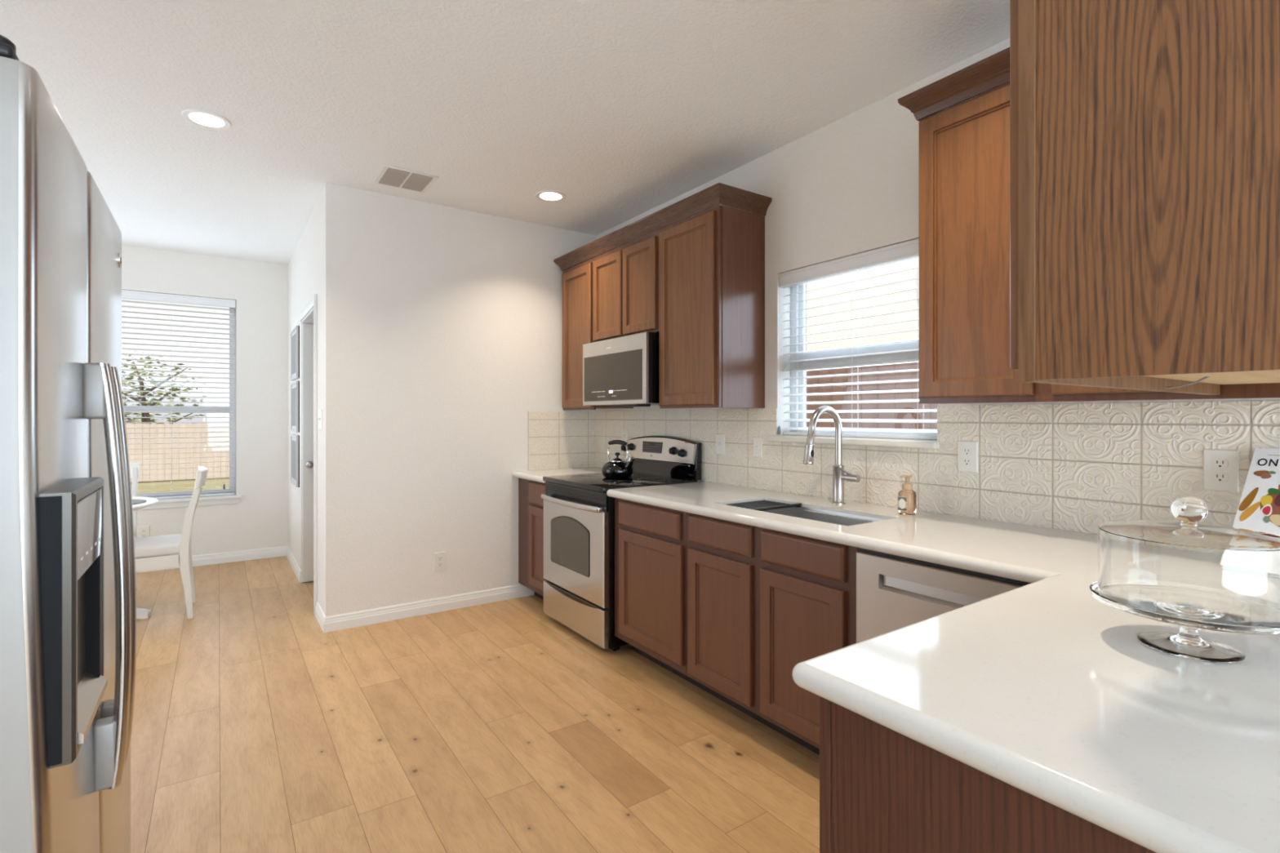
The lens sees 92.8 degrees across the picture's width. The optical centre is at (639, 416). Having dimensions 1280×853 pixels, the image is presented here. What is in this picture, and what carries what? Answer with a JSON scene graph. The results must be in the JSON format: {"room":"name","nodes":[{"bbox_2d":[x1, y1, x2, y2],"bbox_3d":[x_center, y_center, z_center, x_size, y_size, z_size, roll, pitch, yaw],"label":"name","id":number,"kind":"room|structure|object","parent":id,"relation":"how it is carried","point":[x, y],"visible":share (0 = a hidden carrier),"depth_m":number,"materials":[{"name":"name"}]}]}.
{"room":"kitchen","nodes":[
{"label":"kitchen","id":0,"kind":"room"},
{"bbox_2d":[121,244,287,555],"bbox_3d":[-3.879,-0.055,5.451,5.070,2.740,0.140,0,0,-35],"label":"wall","id":1,"kind":"structure","parent":0,"point":[259,290],"depth_m":5.57,"materials":[{"name":"white paint"}]},
{"bbox_2d":[137,525,149,537],"bbox_3d":[-4.191,0.988,5.145,0.078,0.124,0.009,0,0,-35],"label":"wall outlet","id":2,"kind":"object","parent":1,"relation":"attached to","point":[143,531],"visible":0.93,"depth_m":5.14,"materials":[{"name":"white plastic"}]},
{"bbox_2d":[123,307,235,497],"bbox_3d":[-4.238,-0.171,5.254,1.255,1.772,0.045,0,0,-35],"label":"window","id":3,"kind":"structure","parent":1,"relation":"in","point":[233,488],"depth_m":5.57,"materials":[{"name":"white plastic"}]},
{"bbox_2d":[121,289,235,498],"bbox_3d":[-4.193,-0.172,5.188,1.247,1.766,0.091,0,0,-35],"label":"window blind","id":4,"kind":"object","parent":3,"relation":"attached to","point":[126,294],"visible":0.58,"depth_m":5.32,"materials":[{"name":"white plastic"}]},
{"bbox_2d":[138,493,241,510],"bbox_3d":[-4.192,0.751,5.179,1.345,0.077,0.130,0,0,-35],"label":"trim","id":5,"kind":"structure","parent":1,"relation":"attached to","point":[225,499],"depth_m":5.34,"materials":[{"name":"white"}]},
{"bbox_2d":[137,546,287,573],"bbox_3d":[-4.620,1.269,4.844,3.160,0.092,0.014,0,0,-35],"label":"baseboard","id":6,"kind":"structure","parent":1,"relation":"attached to","point":[267,553],"depth_m":5.51,"materials":[{"name":"white"}]},
{"bbox_2d":[287,182,595,617],"bbox_3d":[-1.836,-0.055,5.276,1.910,2.740,2.475,0,0,-35],"label":"wall","id":7,"kind":"structure","parent":0,"point":[440,327],"depth_m":4.07,"materials":[{"name":"white paint"}]},
{"bbox_2d":[285,546,301,582],"bbox_3d":[-3.005,1.269,5.275,0.014,0.092,1.145,0,0,-35],"label":"baseboard","id":8,"kind":"structure","parent":7,"relation":"attached to","point":[293,563],"depth_m":5.17,"materials":[{"name":"white"}]},
{"bbox_2d":[290,325,299,381],"bbox_3d":[-2.885,-0.518,5.093,0.023,0.423,0.462,0,0,-35],"label":"framed print","id":9,"kind":"object","parent":7,"relation":"attached to","point":[295,333],"visible":1,"depth_m":5.02,"materials":[{"name":"grey"}]},
{"bbox_2d":[290,434,299,487],"bbox_3d":[-2.885,0.364,5.093,0.023,0.418,0.462,0,0,-35],"label":"framed print","id":10,"kind":"object","parent":7,"relation":"attached to","point":[295,439],"visible":1,"depth_m":5.02,"materials":[{"name":"grey"}]},
{"bbox_2d":[290,381,299,432],"bbox_3d":[-2.885,-0.077,5.093,0.023,0.415,0.462,0,0,-35],"label":"framed print","id":11,"kind":"object","parent":7,"relation":"attached to","point":[295,386],"visible":1,"depth_m":5.02,"materials":[{"name":"grey"}]},
{"bbox_2d":[302,323,313,582],"bbox_3d":[-2.312,0.286,4.995,0.794,2.033,0.102,0,0,-35],"label":"door","id":12,"kind":"structure","parent":7,"relation":"in","point":[307,329],"depth_m":4.80,"materials":[{"name":"white paint"}]},
{"bbox_2d":[299,293,317,614],"bbox_3d":[-2.366,0.253,4.449,0.134,2.125,0.940,0,0,-35],"label":"trim","id":13,"kind":"structure","parent":7,"relation":"attached to","point":[311,308],"depth_m":4.03,"materials":[{"name":"white paint"}]},
{"bbox_2d":[317,408,322,429],"bbox_3d":[-2.045,0.020,3.887,0.016,0.130,0.140,0,0,-35],"label":"light switch","id":14,"kind":"object","parent":7,"relation":"attached to","point":[320,411],"visible":1,"depth_m":3.87,"materials":[{"name":"white plastic"}]},
{"bbox_2d":[315,584,534,632],"bbox_3d":[-1.461,1.269,4.253,1.389,0.092,0.394,0,0,-35],"label":"baseboard","id":15,"kind":"structure","parent":7,"relation":"attached to","point":[362,618],"depth_m":4.01,"materials":[{"name":"white wood"}]},
{"bbox_2d":[433,551,445,571],"bbox_3d":[-1.348,0.978,4.103,0.078,0.124,0.009,0,0,-35],"label":"wall outlet","id":16,"kind":"object","parent":7,"relation":"attached to","point":[439,558],"visible":1,"depth_m":4.10,"materials":[{"name":"white plastic"}]},
{"bbox_2d":[528,411,595,471],"bbox_3d":[-0.586,0.181,4.632,0.574,0.436,0.007,0,0,-35],"label":"tile backsplash","id":17,"kind":"structure","parent":7,"relation":"attached to","point":[557,440],"depth_m":4.62,"materials":[{"name":"beige tile"}]},
{"bbox_2d":[130,555,819,852],"bbox_3d":[-0.816,1.375,1.028,5.070,0.120,10.620,0,0,-35],"label":"floor","id":18,"kind":"structure","parent":0,"point":[499,726],"depth_m":2.48,"materials":[{"name":"brown wood"}]},
{"bbox_2d":[0,34,136,852],"bbox_3d":[-1.312,0.410,0.962,0.798,1.808,0.885,0,0,-35],"label":"refrigerator","id":19,"kind":"object","parent":18,"relation":"on","point":[68,583],"visible":1,"depth_m":0.83,"materials":[{"name":"grey metal"}]},
{"bbox_2d":[128,462,138,589],"bbox_3d":[-3.882,0.833,4.340,0.444,0.964,0.555,0,0,-35],"label":"dining chair","id":20,"kind":"object","parent":18,"relation":"on","point":[134,466],"visible":0.13,"depth_m":4.61,"materials":[{"name":"white paint"}]},
{"bbox_2d":[131,496,158,618],"bbox_3d":[-3.643,0.940,3.802,1.000,0.750,1.000,0,0,-35],"label":"round table","id":21,"kind":"object","parent":18,"relation":"on","point":[141,613],"visible":0.12,"depth_m":3.96,"materials":[{"name":"white paint"}]},
{"bbox_2d":[132,499,146,504],"bbox_3d":[-3.404,0.562,3.931,0.344,0.006,0.344,0,0,-35],"label":"placemat","id":22,"kind":"object","parent":21,"relation":"on","point":[134,501],"visible":0.15,"depth_m":3.99,"materials":[{"name":"grey"}]},
{"bbox_2d":[133,466,208,618],"bbox_3d":[-3.189,0.833,4.019,0.555,0.964,0.444,0,0,-35],"label":"dining chair","id":23,"kind":"object","parent":18,"relation":"on","point":[168,551],"visible":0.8,"depth_m":3.93,"materials":[{"name":"white paint"}]},
{"bbox_2d":[133,533,181,558],"bbox_3d":[-3.243,0.855,3.982,0.425,0.069,0.430,0,0,-35],"label":"seat cushion","id":24,"kind":"object","parent":23,"relation":"on","point":[159,546],"depth_m":3.90,"materials":[{"name":"white fabric"}]},
{"bbox_2d":[518,478,546,599],"bbox_3d":[-0.472,0.877,4.391,0.674,0.874,0.532,0,0,-35],"label":"base cabinet","id":25,"kind":"object","parent":18,"relation":"on","point":[531,504],"visible":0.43,"depth_m":4.21,"materials":[{"name":"brown wood"}]},
{"bbox_2d":[511,466,602,483],"bbox_3d":[-0.487,0.420,4.379,0.700,0.040,0.533,0,0,-35],"label":"countertop","id":26,"kind":"structure","parent":25,"relation":"on","point":[534,475],"depth_m":4.33,"materials":[{"name":"white stone"}]},
{"bbox_2d":[541,435,701,651],"bbox_3d":[-0.161,0.722,3.838,0.758,1.186,0.802,0,0,-35],"label":"electric range","id":27,"kind":"object","parent":18,"relation":"on","point":[579,513],"visible":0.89,"depth_m":3.64,"materials":[{"name":"silver metal"}]},
{"bbox_2d":[601,440,634,478],"bbox_3d":[-0.144,0.271,3.913,0.204,0.238,0.206,0,0,-5],"label":"tea kettle","id":28,"kind":"object","parent":27,"relation":"on","point":[616,468],"visible":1,"depth_m":3.84,"materials":[{"name":"black metal"}]},
{"bbox_2d":[542,471,697,493],"bbox_3d":[-0.140,0.404,3.829,0.670,0.029,0.763,0,0,-35],"label":"cooktop","id":29,"kind":"object","parent":27,"relation":"in","point":[586,482],"depth_m":3.70,"materials":[{"name":"black glass"}]},
{"bbox_2d":[614,497,706,691],"bbox_3d":[0.299,0.877,3.278,0.674,0.874,0.626,0,0,-35],"label":"base cabinet","id":30,"kind":"object","parent":18,"relation":"on","point":[651,540],"visible":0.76,"depth_m":3.05,"materials":[{"name":"brown wood"}]},
{"bbox_2d":[686,512,857,755],"bbox_3d":[0.741,0.877,2.640,0.674,0.874,0.924,0,0,-35],"label":"base cabinet","id":31,"kind":"object","parent":18,"relation":"on","point":[762,603],"visible":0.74,"depth_m":2.42,"materials":[{"name":"brown wood"}]},
{"bbox_2d":[856,547,1031,643],"bbox_3d":[1.167,0.879,1.996,0.648,0.872,0.609,0,0,-35],"label":"dishwasher","id":32,"kind":"object","parent":18,"relation":"on","point":[893,592],"visible":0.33,"depth_m":1.91,"materials":[{"name":"silver metal"}]},
{"bbox_2d":[819,696,1155,852],"bbox_3d":[1.149,0.878,1.182,1.664,0.874,0.634,0,0,-35],"label":"base cabinet","id":33,"kind":"object","parent":18,"relation":"on","point":[882,790],"visible":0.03,"depth_m":0.83,"materials":[{"name":"brown wood"}]},
{"bbox_2d":[606,481,1279,852],"bbox_3d":[0.539,0.420,2.037,1.681,0.040,2.935,0,0,-35],"label":"countertop","id":34,"kind":"structure","parent":33,"relation":"on","point":[1049,690],"depth_m":0.90,"materials":[{"name":"white stone"}]},
{"bbox_2d":[763,506,885,526],"bbox_3d":[0.681,0.527,2.607,0.320,0.225,0.725,0,0,-35],"label":"sink","id":35,"kind":"object","parent":34,"relation":"in","point":[830,517],"visible":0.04,"depth_m":2.68,"materials":[{"name":"silver metal"}]},
{"bbox_2d":[725,500,801,511],"bbox_3d":[0.545,0.411,2.803,0.322,0.022,0.234,0,0,-35],"label":"drying rack","id":36,"kind":"object","parent":35,"relation":"on","point":[760,505],"visible":0.59,"depth_m":2.81,"materials":[{"name":"grey metal"}]},
{"bbox_2d":[803,405,860,504],"bbox_3d":[0.849,0.176,2.701,0.261,0.447,0.138,0,0,-35],"label":"kitchen faucet","id":37,"kind":"object","parent":34,"relation":"on","point":[838,476],"visible":1,"depth_m":2.76,"materials":[{"name":"silver metal"}]},
{"bbox_2d":[897,474,916,515],"bbox_3d":[1.081,0.319,2.474,0.075,0.162,0.060,0,0,-35],"label":"soap dispenser","id":38,"kind":"object","parent":34,"relation":"on","point":[906,497],"visible":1,"depth_m":2.46,"materials":[{"name":"beige"}]},
{"bbox_2d":[897,488,916,515],"bbox_3d":[1.087,0.349,2.478,0.060,0.102,0.060,0,0,-35],"label":"bottle","id":39,"kind":"object","parent":38,"relation":"attached to","point":[907,498],"depth_m":2.46,"materials":[{"name":"beige"}]},
{"bbox_2d":[1089,581,1279,662],"bbox_3d":[0.949,0.358,1.052,0.277,0.082,0.277,0,0,-35],"label":"cake stand","id":40,"kind":"object","parent":34,"relation":"on","point":[1187,643],"visible":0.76,"depth_m":1.02,"materials":[{"name":"clear glass"}]},
{"bbox_2d":[1097,496,1279,626],"bbox_3d":[0.949,0.231,1.052,0.253,0.186,0.253,0,0,-35],"label":"glass dome","id":41,"kind":"object","parent":40,"relation":"on","point":[1187,568],"visible":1,"depth_m":0.97,"materials":[{"name":"clear glass"}]},
{"bbox_2d":[1232,448,1279,536],"bbox_3d":[1.725,0.245,1.561,0.270,0.309,0.291,0,0,-35],"label":"cookbook","id":42,"kind":"object","parent":34,"relation":"on","point":[1259,507],"visible":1,"depth_m":1.65,"materials":[{"name":"white paper"}]},
{"bbox_2d":[1238,470,1279,527],"bbox_3d":[1.692,0.220,1.613,0.112,0.142,0.144,0,0,-35],"label":"food picture","id":43,"kind":"object","parent":42,"relation":"attached to","point":[1259,506],"depth_m":1.64,"materials":[{"name":"multicoloured paper"}]},
{"bbox_2d":[0,0,1009,265],"bbox_3d":[-0.811,-1.485,1.056,5.310,0.120,10.860,0,0,-35],"label":"ceiling","id":44,"kind":"structure","parent":0,"point":[623,109],"depth_m":2.65,"materials":[{"name":"white paint"}]},
{"bbox_2d":[181,108,231,129],"bbox_3d":[-2.077,-1.422,2.922,0.196,0.006,0.196,0,0,-35],"label":"recessed light","id":45,"kind":"object","parent":44,"relation":"in","point":[203,118],"visible":1,"depth_m":2.92,"materials":[{"name":"white plastic"}]},
{"bbox_2d":[373,164,439,192],"bbox_3d":[-1.407,-1.419,3.660,0.305,0.010,0.310,0,0,-35],"label":"ceiling vent","id":46,"kind":"object","parent":44,"relation":"in","point":[389,175],"visible":1,"depth_m":3.64,"materials":[{"name":"white metal"}]},
{"bbox_2d":[535,190,565,201],"bbox_3d":[-0.577,-1.422,3.938,0.196,0.006,0.196,0,0,-35],"label":"recessed light","id":47,"kind":"object","parent":44,"relation":"in","point":[544,195],"visible":1,"depth_m":3.93,"materials":[{"name":"white"}]},
{"bbox_2d":[595,37,1279,534],"bbox_3d":[1.326,-0.055,2.512,0.140,2.740,10.620,0,0,-35],"label":"wall","id":48,"kind":"structure","parent":0,"point":[848,186],"depth_m":2.94,"materials":[{"name":"white paint"}]},
{"bbox_2d":[562,257,633,410],"bbox_3d":[-0.320,-0.567,4.457,0.350,1.044,0.453,0,0,-35],"label":"upper cabinet","id":49,"kind":"object","parent":48,"relation":"attached to","point":[577,280],"visible":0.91,"depth_m":4.37,"materials":[{"name":"brown wood"}]},
{"bbox_2d":[592,230,659,342],"bbox_3d":[0.026,-0.793,3.958,0.350,0.592,0.759,0,0,-35],"label":"upper cabinet","id":50,"kind":"object","parent":48,"relation":"attached to","point":[625,277],"visible":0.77,"depth_m":3.81,"materials":[{"name":"brown wood"}]},
{"bbox_2d":[582,331,658,407],"bbox_3d":[-0.007,-0.276,3.942,0.422,0.431,0.740,0,0,-35],"label":"microwave","id":51,"kind":"object","parent":50,"relation":"attached to","point":[623,371],"visible":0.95,"depth_m":3.72,"materials":[{"name":"silver metal"}]},
{"bbox_2d":[553,182,772,271],"bbox_3d":[0.031,-1.132,3.922,0.381,0.084,1.835,0,0,-35],"label":"crown molding","id":52,"kind":"structure","parent":48,"relation":"attached to","point":[718,193],"depth_m":3.41,"materials":[{"name":"brown wood"}]},
{"bbox_2d":[658,204,764,408],"bbox_3d":[0.390,-0.567,3.432,0.350,1.044,0.517,0,0,-35],"label":"upper cabinet","id":53,"kind":"object","parent":48,"relation":"attached to","point":[712,260],"visible":1,"depth_m":3.26,"materials":[{"name":"brown wood"}]},
{"bbox_2d":[767,435,939,448],"bbox_3d":[0.998,0.119,2.908,0.148,0.030,0.925,0,0,-35],"label":"trim","id":54,"kind":"structure","parent":48,"relation":"attached to","point":[855,442],"depth_m":2.75,"materials":[{"name":"beige paint"}]},
{"bbox_2d":[790,256,937,439],"bbox_3d":[1.073,-0.330,2.947,0.060,0.866,0.879,0,0,-35],"label":"window","id":55,"kind":"structure","parent":48,"relation":"in","point":[796,289],"depth_m":3.13,"materials":[{"name":"white plastic"}]},
{"bbox_2d":[777,238,937,439],"bbox_3d":[1.012,-0.331,2.905,0.091,0.860,0.872,0,0,-35],"label":"window blind","id":56,"kind":"object","parent":55,"relation":"attached to","point":[908,249],"visible":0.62,"depth_m":2.89,"materials":[{"name":"white plastic"}]},
{"bbox_2d":[595,400,1279,534],"bbox_3d":[0.825,0.178,3.105,0.007,0.442,4.125,0,0,-35],"label":"tile backsplash","id":57,"kind":"structure","parent":48,"relation":"attached to","point":[1079,468],"depth_m":2.25,"materials":[{"name":"beige tile"}]},
{"bbox_2d":[621,430,627,445],"bbox_3d":[-0.113,0.165,4.447,0.009,0.124,0.078,0,0,-35],"label":"wall outlet","id":58,"kind":"object","parent":57,"relation":"attached to","point":[624,433],"visible":0.72,"depth_m":4.44,"materials":[{"name":"white plastic"}]},
{"bbox_2d":[715,433,724,454],"bbox_3d":[0.470,0.165,3.599,0.016,0.122,0.074,0,0,-35],"label":"light switch","id":59,"kind":"object","parent":57,"relation":"attached to","point":[720,438],"visible":1,"depth_m":3.60,"materials":[{"name":"white plastic"}]},
{"bbox_2d":[753,436,762,457],"bbox_3d":[0.643,0.170,3.349,0.016,0.112,0.066,0,0,-35],"label":"light switch","id":60,"kind":"object","parent":57,"relation":"attached to","point":[757,441],"visible":1,"depth_m":3.35,"materials":[{"name":"white plastic"}]},
{"bbox_2d":[957,440,977,473],"bbox_3d":[1.296,0.160,2.412,0.009,0.124,0.078,0,0,-35],"label":"wall outlet","id":61,"kind":"object","parent":57,"relation":"attached to","point":[967,451],"visible":1,"depth_m":2.41,"materials":[{"name":"white plastic"}]},
{"bbox_2d":[962,448,971,454],"bbox_3d":[1.294,0.140,2.410,0.004,0.027,0.035,0,0,-35],"label":"receptacle","id":62,"kind":"object","parent":61,"relation":"attached to","point":[965,451],"depth_m":2.41,"materials":[{"name":"white plastic"}]},
{"bbox_2d":[962,457,971,465],"bbox_3d":[1.294,0.180,2.410,0.004,0.027,0.035,0,0,-35],"label":"receptacle","id":63,"kind":"object","parent":61,"relation":"attached to","point":[966,461],"depth_m":2.41,"materials":[{"name":"white plastic"}]},
{"bbox_2d":[1203,448,1239,492],"bbox_3d":[1.718,0.160,1.803,0.009,0.124,0.078,0,0,-35],"label":"wall outlet","id":64,"kind":"object","parent":57,"relation":"attached to","point":[1220,466],"visible":1,"depth_m":1.80,"materials":[{"name":"white plastic"}]},
{"bbox_2d":[1212,458,1228,468],"bbox_3d":[1.716,0.140,1.802,0.004,0.027,0.035,0,0,-35],"label":"receptacle","id":65,"kind":"object","parent":64,"relation":"attached to","point":[1216,463],"depth_m":1.80,"materials":[{"name":"white plastic"}]},
{"bbox_2d":[1212,472,1228,482],"bbox_3d":[1.716,0.180,1.802,0.004,0.027,0.035,0,0,-35],"label":"receptacle","id":66,"kind":"object","parent":64,"relation":"attached to","point":[1216,477],"depth_m":1.80,"materials":[{"name":"white plastic"}]},
{"bbox_2d":[897,47,1009,121],"bbox_3d":[1.353,-1.132,2.014,0.381,0.084,0.850,0,0,-35],"label":"crown molding","id":67,"kind":"structure","parent":48,"relation":"attached to","point":[992,72],"depth_m":2.09,"materials":[{"name":"brown wood"}]},
{"bbox_2d":[919,81,1279,404],"bbox_3d":[1.475,-0.568,1.866,0.350,1.045,1.128,0,0,-35],"label":"upper cabinet","id":68,"kind":"object","parent":48,"relation":"attached to","point":[964,146],"visible":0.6,"depth_m":2.08,"materials":[{"name":"brown wood"}]},
{"bbox_2d":[1009,0,1279,395],"bbox_3d":[1.139,-0.600,1.160,1.082,1.090,0.349,0,0,-35],"label":"upper cabinet","id":69,"kind":"object","parent":48,"relation":"attached to","point":[1144,135],"visible":1,"depth_m":0.85,"materials":[{"name":"brown wood"}]},
{"label":"outside","id":70,"kind":"structure","parent":0,"visible":0},
{"bbox_2d":[130,445,229,493],"bbox_3d":[-5.062,1.665,11.699,55.000,0.100,55.000,0,0,-35],"label":"ground","id":71,"kind":"structure","parent":70,"point":[218,483],"depth_m":14.25,"materials":[{"name":"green plant"}]},
{"bbox_2d":[121,351,208,475],"bbox_3d":[-13.712,-0.081,16.797,2.951,3.411,3.009,0,0,-35],"label":"tree","id":72,"kind":"object","parent":71,"relation":"on","point":[141,383],"visible":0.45,"depth_m":16.79,"materials":[{"name":"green plant"}]},
{"bbox_2d":[125,422,229,482],"bbox_3d":[-14.141,0.894,13.405,20.016,1.442,0.151,0,0,-35],"label":"wooden fence","id":73,"kind":"object","parent":71,"relation":"on","point":[213,459],"visible":0.23,"depth_m":15.16,"materials":[{"name":"brown wood"}]},
{"bbox_2d":[806,256,919,352],"bbox_3d":[6.500,-1.835,7.300,5.800,6.900,11.400,0,0,-35],"label":"house","id":74,"kind":"structure","parent":71,"relation":"on","point":[912,264],"depth_m":8.01,"materials":[{"name":"beige"}]},
{"bbox_2d":[806,362,937,429],"bbox_3d":[1.374,0.574,5.518,0.151,2.082,9.508,0,0,-35],"label":"wooden fence","id":75,"kind":"object","parent":71,"relation":"on","point":[913,375],"visible":0.02,"depth_m":4.76,"materials":[{"name":"red wood"}]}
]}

